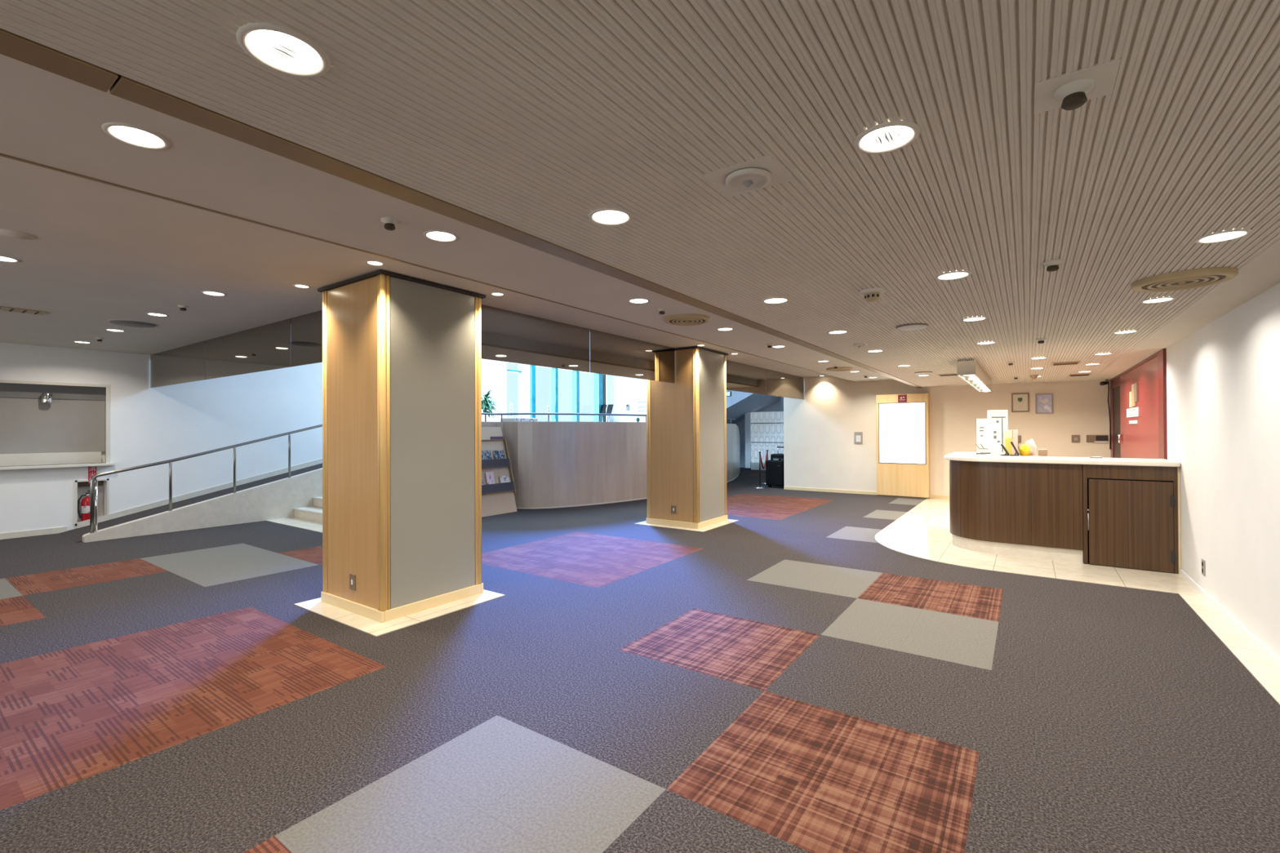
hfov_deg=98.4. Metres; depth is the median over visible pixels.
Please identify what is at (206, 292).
recessed light
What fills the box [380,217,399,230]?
sprinkler
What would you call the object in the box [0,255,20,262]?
recessed light
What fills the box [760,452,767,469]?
rope
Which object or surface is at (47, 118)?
ceiling
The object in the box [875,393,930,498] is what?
display panel
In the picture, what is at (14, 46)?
ceiling beam
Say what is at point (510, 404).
paper notice
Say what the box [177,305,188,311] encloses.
sprinkler
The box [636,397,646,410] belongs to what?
sign
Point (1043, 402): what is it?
picture frame
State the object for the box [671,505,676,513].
power outlet
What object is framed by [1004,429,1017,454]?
holder
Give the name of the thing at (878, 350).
recessed light
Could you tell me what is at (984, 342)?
recessed light
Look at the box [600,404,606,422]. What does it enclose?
display stand
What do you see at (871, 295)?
smoke detector
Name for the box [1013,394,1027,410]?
print
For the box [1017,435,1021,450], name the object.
wall socket
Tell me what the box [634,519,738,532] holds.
floor
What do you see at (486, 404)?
potted plant
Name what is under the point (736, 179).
grille
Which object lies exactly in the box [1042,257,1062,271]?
sprinkler
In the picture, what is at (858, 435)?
control panel
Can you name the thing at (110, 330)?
recessed light
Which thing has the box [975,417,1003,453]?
menu board
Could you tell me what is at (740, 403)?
wall
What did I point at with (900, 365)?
recessed light
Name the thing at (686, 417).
pillar
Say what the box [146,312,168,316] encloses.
recessed light
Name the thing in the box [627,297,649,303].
recessed light
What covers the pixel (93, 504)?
handrail
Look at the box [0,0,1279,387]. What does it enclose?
ceiling
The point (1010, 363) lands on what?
sprinkler
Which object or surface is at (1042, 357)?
recessed light
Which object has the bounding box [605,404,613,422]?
display stand
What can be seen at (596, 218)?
recessed light
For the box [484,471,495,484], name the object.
magazine
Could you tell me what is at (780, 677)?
floor
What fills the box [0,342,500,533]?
wall
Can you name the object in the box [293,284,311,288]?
recessed light
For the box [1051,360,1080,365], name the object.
ceiling vent
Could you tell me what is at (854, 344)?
grille
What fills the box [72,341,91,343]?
recessed light
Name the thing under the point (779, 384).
glass panel
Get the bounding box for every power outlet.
[349,573,355,591]
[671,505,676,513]
[1201,558,1205,576]
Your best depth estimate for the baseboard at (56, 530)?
7.56 m
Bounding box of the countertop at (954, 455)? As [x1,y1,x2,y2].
[944,452,1180,466]
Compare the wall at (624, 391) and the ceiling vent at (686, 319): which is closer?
the ceiling vent at (686, 319)
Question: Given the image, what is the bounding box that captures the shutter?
[0,397,105,453]
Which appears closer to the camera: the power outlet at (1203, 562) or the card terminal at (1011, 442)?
the power outlet at (1203, 562)
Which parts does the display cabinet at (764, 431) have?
panel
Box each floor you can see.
[0,467,1279,852]
[58,463,322,542]
[265,516,322,533]
[293,589,505,636]
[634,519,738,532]
[875,497,1279,705]
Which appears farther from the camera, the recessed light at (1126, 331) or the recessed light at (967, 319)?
the recessed light at (1126, 331)
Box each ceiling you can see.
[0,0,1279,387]
[0,53,895,382]
[0,155,830,377]
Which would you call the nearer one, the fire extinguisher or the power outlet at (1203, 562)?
the power outlet at (1203, 562)
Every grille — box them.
[725,168,771,191]
[853,343,865,346]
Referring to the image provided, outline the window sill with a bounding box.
[0,462,115,470]
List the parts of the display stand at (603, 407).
panel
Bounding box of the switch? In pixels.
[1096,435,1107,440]
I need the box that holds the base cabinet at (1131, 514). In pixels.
[1082,464,1181,573]
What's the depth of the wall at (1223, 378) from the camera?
3.96 m
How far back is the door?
6.97 m
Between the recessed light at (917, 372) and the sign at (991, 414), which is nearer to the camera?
the sign at (991, 414)
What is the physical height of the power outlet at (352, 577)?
0.125 m
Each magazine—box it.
[481,450,492,459]
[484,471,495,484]
[493,450,505,459]
[498,475,510,483]
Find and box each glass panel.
[150,340,205,387]
[205,318,291,379]
[290,310,322,366]
[481,304,589,372]
[589,328,675,382]
[726,360,766,395]
[766,368,804,399]
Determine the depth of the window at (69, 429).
7.86 m
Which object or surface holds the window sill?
attached to the wall at (148, 425)
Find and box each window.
[0,379,110,466]
[500,361,609,422]
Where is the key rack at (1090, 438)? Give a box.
[1086,435,1107,442]
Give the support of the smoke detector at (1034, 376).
attached to the ceiling at (534, 117)
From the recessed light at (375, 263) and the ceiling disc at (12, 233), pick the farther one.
the recessed light at (375, 263)
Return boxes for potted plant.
[481,389,498,422]
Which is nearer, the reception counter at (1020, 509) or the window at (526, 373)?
the reception counter at (1020, 509)
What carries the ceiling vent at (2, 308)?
in the ceiling at (100, 252)
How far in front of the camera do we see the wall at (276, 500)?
8.46 m
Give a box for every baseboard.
[0,526,66,539]
[76,458,322,528]
[516,474,738,509]
[783,486,949,499]
[1179,568,1279,671]
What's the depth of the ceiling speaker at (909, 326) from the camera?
4.47 m
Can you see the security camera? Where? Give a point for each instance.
(1106, 382)
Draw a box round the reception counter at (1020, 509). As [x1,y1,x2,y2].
[949,460,1083,563]
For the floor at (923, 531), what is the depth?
5.58 m
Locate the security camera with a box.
[1099,379,1109,385]
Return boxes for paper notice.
[509,403,512,417]
[547,404,550,418]
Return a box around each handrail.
[89,424,322,533]
[481,413,735,423]
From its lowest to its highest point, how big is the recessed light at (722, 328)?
0.006 m
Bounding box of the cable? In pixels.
[1107,381,1111,448]
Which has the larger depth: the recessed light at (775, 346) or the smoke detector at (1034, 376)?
the smoke detector at (1034, 376)
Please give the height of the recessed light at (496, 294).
0.006 m
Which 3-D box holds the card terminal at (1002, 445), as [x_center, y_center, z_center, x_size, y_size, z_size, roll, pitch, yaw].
[4.464,0.285,6.762,0.099,0.140,0.120,0,0,35]
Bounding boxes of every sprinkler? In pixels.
[95,337,103,341]
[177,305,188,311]
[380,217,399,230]
[657,307,666,314]
[1006,360,1014,365]
[1034,57,1120,114]
[1035,337,1046,343]
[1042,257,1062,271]
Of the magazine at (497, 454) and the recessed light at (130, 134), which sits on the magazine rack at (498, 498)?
the magazine at (497, 454)
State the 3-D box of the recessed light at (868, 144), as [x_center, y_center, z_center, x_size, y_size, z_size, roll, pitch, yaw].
[0.714,-0.835,1.602,0.178,0.006,0.178,0,0,35]
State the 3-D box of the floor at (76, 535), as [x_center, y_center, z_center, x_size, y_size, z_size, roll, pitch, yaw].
[-6.594,1.055,9.081,1.100,0.900,3.978,0,0,35]
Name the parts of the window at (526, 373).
white post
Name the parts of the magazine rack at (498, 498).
name plate, trim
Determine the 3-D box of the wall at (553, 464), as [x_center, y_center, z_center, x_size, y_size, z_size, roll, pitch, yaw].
[0.352,0.713,13.005,1.710,1.572,11.700,0,0,35]
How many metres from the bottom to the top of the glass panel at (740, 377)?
0.516 m
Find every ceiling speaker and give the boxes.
[702,154,792,196]
[848,342,869,347]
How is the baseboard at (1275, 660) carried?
attached to the wall at (1223, 378)
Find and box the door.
[1110,348,1167,459]
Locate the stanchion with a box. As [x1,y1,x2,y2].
[753,450,766,488]
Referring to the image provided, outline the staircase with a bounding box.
[293,496,322,522]
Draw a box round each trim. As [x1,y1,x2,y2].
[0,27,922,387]
[0,153,853,382]
[530,421,735,424]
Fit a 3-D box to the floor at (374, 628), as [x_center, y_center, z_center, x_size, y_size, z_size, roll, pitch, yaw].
[-2.003,1.458,4.650,1.240,0.006,1.150,0,0,35]
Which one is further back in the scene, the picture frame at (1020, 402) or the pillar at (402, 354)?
the picture frame at (1020, 402)
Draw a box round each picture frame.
[1011,392,1029,412]
[1035,393,1053,413]
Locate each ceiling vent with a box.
[0,306,47,315]
[664,313,710,325]
[826,366,853,371]
[937,373,956,376]
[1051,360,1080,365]
[1068,373,1091,376]
[1131,266,1238,292]
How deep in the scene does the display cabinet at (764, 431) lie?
19.28 m
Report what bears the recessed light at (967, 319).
in the ceiling at (534, 117)
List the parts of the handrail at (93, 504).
post, post, post, post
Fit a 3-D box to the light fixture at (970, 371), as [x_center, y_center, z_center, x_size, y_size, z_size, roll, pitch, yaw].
[5.031,-0.715,8.228,0.195,0.187,3.753,0,0,35]
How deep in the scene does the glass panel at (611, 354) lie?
7.17 m
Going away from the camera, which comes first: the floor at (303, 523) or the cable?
the floor at (303, 523)
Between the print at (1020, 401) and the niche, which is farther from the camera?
the print at (1020, 401)
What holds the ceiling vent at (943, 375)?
in the ceiling at (534, 117)
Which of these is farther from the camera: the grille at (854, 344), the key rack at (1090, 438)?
the key rack at (1090, 438)
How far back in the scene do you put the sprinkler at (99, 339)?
7.00 m
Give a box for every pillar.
[317,270,485,622]
[645,346,728,528]
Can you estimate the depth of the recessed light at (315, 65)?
1.22 m
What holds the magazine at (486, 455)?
on the magazine rack at (498, 498)
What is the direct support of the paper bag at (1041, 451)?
on the countertop at (954, 455)
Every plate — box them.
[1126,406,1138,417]
[1128,420,1137,423]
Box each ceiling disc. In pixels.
[0,228,35,239]
[107,319,158,327]
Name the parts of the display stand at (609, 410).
panel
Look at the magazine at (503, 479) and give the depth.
9.63 m
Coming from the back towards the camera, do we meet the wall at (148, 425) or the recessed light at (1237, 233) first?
the wall at (148, 425)
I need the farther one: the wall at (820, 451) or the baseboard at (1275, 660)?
the wall at (820, 451)
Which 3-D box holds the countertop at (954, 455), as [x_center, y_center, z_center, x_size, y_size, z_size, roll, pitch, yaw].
[4.856,0.377,6.612,2.060,0.047,1.715,0,0,35]
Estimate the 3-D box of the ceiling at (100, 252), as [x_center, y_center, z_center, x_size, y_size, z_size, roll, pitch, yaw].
[-3.358,-1.276,7.643,8.080,0.280,16.650,0,0,35]
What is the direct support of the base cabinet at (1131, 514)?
on the floor at (923, 531)
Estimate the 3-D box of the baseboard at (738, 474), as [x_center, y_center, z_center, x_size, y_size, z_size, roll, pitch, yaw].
[0.811,1.485,13.271,1.343,0.028,9.072,0,0,38]
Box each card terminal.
[1000,444,1009,455]
[1009,441,1019,456]
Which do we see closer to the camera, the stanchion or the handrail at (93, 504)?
the handrail at (93, 504)
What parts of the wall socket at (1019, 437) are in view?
plate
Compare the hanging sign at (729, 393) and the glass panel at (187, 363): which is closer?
the glass panel at (187, 363)
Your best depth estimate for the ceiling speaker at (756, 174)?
1.83 m
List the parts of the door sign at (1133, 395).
panel, plate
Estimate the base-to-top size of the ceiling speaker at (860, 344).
0.038 m
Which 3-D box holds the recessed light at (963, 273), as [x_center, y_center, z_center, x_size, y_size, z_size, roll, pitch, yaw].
[1.725,-0.831,3.043,0.178,0.006,0.178,0,0,35]
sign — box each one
[88,466,96,483]
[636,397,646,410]
[726,390,731,396]
[1128,382,1137,407]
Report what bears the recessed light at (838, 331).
in the ceiling at (534, 117)
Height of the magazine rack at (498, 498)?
1.485 m
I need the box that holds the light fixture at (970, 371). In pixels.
[956,359,991,391]
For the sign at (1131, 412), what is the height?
0.125 m
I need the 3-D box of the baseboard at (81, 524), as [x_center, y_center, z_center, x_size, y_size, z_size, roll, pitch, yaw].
[-6.984,0.996,9.470,0.015,0.955,3.788,0,0,35]
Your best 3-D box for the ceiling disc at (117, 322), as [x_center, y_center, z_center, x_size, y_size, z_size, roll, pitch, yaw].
[-5.570,-1.128,6.073,0.410,0.018,0.410,0,0,35]
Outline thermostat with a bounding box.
[1071,435,1079,442]
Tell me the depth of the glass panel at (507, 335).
5.77 m
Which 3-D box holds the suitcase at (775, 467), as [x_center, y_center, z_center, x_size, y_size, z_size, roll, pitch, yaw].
[3.327,1.132,13.492,0.465,0.716,0.284,0,0,35]
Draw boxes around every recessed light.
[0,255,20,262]
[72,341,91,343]
[101,122,170,150]
[105,328,125,332]
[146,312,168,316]
[200,290,226,296]
[235,22,330,78]
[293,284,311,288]
[364,260,385,266]
[422,230,458,242]
[489,292,505,296]
[588,207,632,225]
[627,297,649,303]
[716,327,733,330]
[761,297,789,303]
[771,345,786,347]
[826,329,848,333]
[853,120,919,154]
[866,349,884,352]
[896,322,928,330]
[897,364,911,366]
[914,371,932,374]
[934,270,971,279]
[960,316,987,321]
[975,341,996,344]
[1029,356,1047,359]
[1084,363,1101,364]
[1093,352,1113,355]
[1112,329,1138,333]
[1139,296,1176,303]
[1194,228,1252,244]
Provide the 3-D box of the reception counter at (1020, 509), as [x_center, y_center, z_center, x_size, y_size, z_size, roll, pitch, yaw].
[4.577,0.922,6.803,1.268,1.039,1.600,0,0,35]
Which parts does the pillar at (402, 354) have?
corner post, wood panel, corner post, skirting, grey panel, corner post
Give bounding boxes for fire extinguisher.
[77,490,95,521]
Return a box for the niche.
[75,478,108,525]
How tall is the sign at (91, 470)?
0.252 m
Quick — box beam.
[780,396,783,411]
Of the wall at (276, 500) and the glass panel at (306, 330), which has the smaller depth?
the glass panel at (306, 330)
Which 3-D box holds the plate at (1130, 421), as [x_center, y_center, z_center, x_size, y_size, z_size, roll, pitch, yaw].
[6.780,-0.059,7.594,0.014,0.045,0.640,0,0,35]
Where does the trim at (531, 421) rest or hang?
on the wall at (553, 464)
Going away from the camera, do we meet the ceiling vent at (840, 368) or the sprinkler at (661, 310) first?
the sprinkler at (661, 310)
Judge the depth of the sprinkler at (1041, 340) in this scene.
5.19 m
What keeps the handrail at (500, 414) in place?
on the trim at (531, 421)
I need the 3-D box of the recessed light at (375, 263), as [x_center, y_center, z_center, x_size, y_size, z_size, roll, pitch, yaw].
[-1.884,-1.161,3.927,0.130,0.006,0.130,0,0,35]
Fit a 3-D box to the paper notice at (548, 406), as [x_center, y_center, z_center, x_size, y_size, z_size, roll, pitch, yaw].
[-2.615,-0.423,15.822,0.008,0.400,0.100,0,0,35]
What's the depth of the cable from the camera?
9.66 m
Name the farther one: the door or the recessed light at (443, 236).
the door
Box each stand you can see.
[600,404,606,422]
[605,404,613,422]
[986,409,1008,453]
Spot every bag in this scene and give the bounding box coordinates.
[1018,444,1030,455]
[1038,448,1047,455]
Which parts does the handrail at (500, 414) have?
rail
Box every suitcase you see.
[765,457,783,488]
[770,446,783,460]
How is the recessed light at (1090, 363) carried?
in the ceiling at (534, 117)
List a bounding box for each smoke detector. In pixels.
[859,287,885,302]
[1029,374,1038,379]
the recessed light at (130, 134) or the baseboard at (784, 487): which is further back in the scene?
the baseboard at (784, 487)
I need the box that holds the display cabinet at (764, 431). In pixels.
[745,411,783,470]
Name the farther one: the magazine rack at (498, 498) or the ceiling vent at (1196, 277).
the magazine rack at (498, 498)
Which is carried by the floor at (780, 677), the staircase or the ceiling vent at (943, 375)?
the staircase
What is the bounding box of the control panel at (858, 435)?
[854,431,862,444]
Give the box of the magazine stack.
[500,417,537,422]
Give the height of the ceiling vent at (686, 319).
0.033 m
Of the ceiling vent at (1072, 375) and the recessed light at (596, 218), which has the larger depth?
the ceiling vent at (1072, 375)
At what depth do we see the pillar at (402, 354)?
4.39 m
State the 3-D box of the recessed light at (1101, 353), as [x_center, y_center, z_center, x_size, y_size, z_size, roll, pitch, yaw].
[5.270,-0.827,6.285,0.178,0.006,0.178,0,0,35]
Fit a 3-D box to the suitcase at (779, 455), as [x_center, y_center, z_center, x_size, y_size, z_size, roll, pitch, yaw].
[3.520,0.998,13.852,0.440,0.986,0.274,0,0,35]
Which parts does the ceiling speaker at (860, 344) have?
backing plate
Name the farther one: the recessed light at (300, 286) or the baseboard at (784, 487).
the baseboard at (784, 487)
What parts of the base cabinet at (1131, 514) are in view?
handle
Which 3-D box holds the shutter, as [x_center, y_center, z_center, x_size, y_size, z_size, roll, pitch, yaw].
[-8.863,-0.012,7.183,0.040,0.770,2.780,0,0,35]
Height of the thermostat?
0.133 m
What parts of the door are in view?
head panel, handle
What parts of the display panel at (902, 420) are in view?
panel frame, lit panel, sign plate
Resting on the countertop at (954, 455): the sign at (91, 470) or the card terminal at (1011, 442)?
the card terminal at (1011, 442)
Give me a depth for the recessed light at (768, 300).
3.61 m
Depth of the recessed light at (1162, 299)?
3.65 m
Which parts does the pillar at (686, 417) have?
corner post, wood panel, skirting, corner post, grey panel, corner post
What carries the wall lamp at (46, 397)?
attached to the window at (69, 429)
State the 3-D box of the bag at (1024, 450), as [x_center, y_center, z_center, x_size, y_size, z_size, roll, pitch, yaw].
[4.647,0.283,6.674,0.111,0.140,0.108,0,0,35]
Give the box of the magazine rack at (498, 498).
[481,426,517,517]
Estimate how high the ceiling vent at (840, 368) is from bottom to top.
0.033 m
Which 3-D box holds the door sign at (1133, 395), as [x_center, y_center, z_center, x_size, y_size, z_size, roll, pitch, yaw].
[6.730,-0.422,7.532,0.020,0.310,0.580,0,0,35]
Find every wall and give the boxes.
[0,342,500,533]
[82,467,322,542]
[481,422,740,507]
[609,375,646,422]
[726,390,780,423]
[735,400,782,467]
[783,376,1111,496]
[1165,282,1279,658]
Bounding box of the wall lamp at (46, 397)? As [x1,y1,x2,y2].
[41,393,53,403]
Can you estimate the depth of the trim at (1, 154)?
2.84 m
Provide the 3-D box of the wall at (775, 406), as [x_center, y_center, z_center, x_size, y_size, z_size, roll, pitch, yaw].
[4.125,-0.965,17.601,5.050,4.950,4.850,0,0,35]
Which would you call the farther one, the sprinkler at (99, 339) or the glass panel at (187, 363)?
the glass panel at (187, 363)
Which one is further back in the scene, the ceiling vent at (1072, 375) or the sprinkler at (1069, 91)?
the ceiling vent at (1072, 375)
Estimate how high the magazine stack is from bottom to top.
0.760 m

